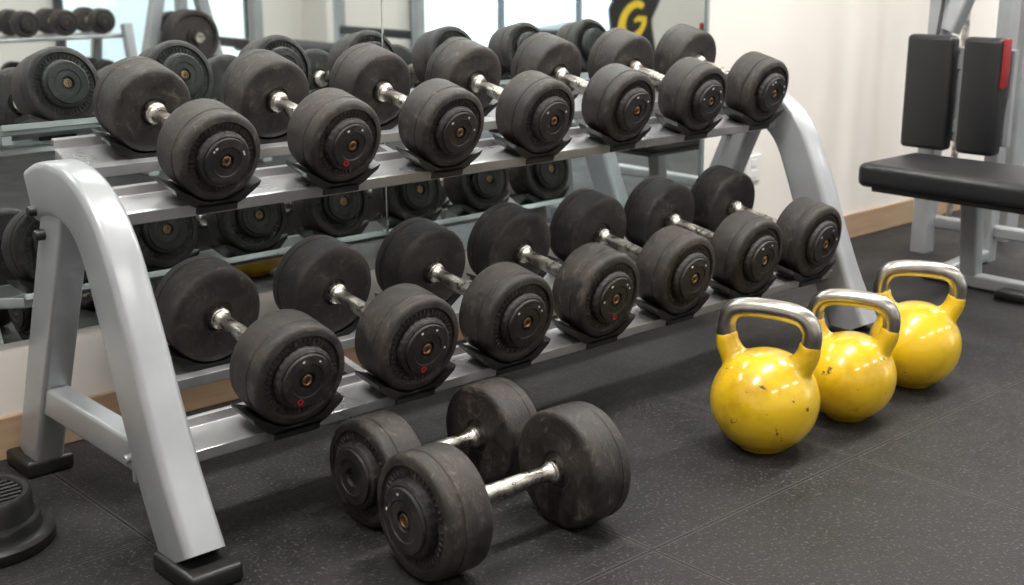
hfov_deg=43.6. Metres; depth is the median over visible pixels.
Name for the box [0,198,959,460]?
baseboard
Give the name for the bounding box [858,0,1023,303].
machine
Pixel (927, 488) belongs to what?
floor
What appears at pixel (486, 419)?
dumbbell
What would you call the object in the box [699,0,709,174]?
trim
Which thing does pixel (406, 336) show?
dumbbell
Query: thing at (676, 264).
dumbbell
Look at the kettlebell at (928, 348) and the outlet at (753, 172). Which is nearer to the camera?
the kettlebell at (928, 348)
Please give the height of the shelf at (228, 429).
0.055 m
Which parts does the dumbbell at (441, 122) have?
handle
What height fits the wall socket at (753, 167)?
0.085 m
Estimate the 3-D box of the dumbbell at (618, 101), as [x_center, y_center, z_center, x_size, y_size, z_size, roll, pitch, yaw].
[0.166,-0.495,3.060,0.166,0.237,0.385,-13,20,-41]
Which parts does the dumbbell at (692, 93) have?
handle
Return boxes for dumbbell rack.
[6,83,876,584]
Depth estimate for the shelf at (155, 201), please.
2.61 m
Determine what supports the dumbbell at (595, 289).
on the dumbbell rack
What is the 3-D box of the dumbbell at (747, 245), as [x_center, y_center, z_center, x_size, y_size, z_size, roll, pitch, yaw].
[0.469,-0.147,3.188,0.193,0.247,0.418,-13,20,-40]
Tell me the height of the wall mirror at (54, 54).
2.000 m
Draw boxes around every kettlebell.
[710,297,822,453]
[807,288,900,421]
[869,260,966,388]
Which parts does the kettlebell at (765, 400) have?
handle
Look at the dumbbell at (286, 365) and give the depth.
2.26 m
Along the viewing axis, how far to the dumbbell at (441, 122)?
2.62 m
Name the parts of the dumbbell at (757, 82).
handle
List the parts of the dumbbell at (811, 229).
handle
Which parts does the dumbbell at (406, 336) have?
handle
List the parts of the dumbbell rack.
leg, frame, rail, rail, leg, frame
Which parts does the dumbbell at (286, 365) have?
handle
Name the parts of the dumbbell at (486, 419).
handle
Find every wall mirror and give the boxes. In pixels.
[0,0,386,345]
[381,0,705,250]
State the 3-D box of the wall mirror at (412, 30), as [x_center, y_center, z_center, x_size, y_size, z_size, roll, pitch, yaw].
[0.133,-1.135,3.302,1.191,2.000,0.006,-13,20,-41]
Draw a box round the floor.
[0,210,1023,584]
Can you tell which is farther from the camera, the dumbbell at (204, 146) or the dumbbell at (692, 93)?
the dumbbell at (692, 93)
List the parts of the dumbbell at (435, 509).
handle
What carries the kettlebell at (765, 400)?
on the floor
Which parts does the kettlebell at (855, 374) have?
handle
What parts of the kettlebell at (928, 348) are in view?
handle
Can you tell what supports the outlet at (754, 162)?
attached to the wall socket at (753, 167)
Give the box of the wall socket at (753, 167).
[745,154,760,180]
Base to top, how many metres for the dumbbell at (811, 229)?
0.247 m
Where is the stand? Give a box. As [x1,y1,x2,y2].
[0,474,55,567]
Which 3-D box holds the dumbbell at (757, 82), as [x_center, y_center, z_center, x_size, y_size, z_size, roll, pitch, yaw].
[0.551,-0.587,3.401,0.168,0.237,0.385,-13,20,-40]
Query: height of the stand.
0.092 m
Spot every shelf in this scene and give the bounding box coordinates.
[112,109,776,224]
[187,269,831,461]
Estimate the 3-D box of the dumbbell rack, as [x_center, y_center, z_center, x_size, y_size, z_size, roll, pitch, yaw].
[-0.009,-0.086,2.881,2.040,0.670,0.750,-13,20,-41]
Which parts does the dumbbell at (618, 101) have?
handle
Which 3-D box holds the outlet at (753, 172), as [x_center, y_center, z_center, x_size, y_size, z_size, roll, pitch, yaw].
[0.775,-0.380,4.108,0.030,0.024,0.003,-13,20,-41]
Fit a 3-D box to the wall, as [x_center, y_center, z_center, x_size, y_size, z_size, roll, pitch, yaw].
[1.568,-1.603,4.615,12.300,2.700,0.100,-13,20,-41]
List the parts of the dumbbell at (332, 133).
handle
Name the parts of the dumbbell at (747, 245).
handle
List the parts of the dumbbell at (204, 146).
handle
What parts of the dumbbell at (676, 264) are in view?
handle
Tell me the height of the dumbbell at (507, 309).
0.247 m
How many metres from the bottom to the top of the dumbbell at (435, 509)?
0.216 m
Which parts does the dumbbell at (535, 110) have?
handle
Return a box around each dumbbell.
[93,56,259,199]
[154,255,344,424]
[220,49,380,181]
[273,235,458,390]
[329,43,483,166]
[330,377,536,526]
[375,217,553,361]
[377,401,630,581]
[425,37,574,152]
[467,202,638,336]
[511,32,654,140]
[549,188,714,313]
[587,28,726,129]
[624,176,782,293]
[653,24,788,120]
[690,165,841,276]
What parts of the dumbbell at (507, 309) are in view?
handle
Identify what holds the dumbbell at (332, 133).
on the dumbbell rack
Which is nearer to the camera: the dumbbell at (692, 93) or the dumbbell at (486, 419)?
the dumbbell at (486, 419)
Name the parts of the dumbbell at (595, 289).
handle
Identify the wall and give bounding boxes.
[0,0,998,416]
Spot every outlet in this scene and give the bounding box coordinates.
[751,159,757,166]
[751,170,756,177]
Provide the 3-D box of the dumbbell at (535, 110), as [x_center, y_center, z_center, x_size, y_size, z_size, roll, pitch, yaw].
[-0.031,-0.448,2.885,0.166,0.237,0.385,-13,20,-41]
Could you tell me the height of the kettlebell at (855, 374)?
0.288 m

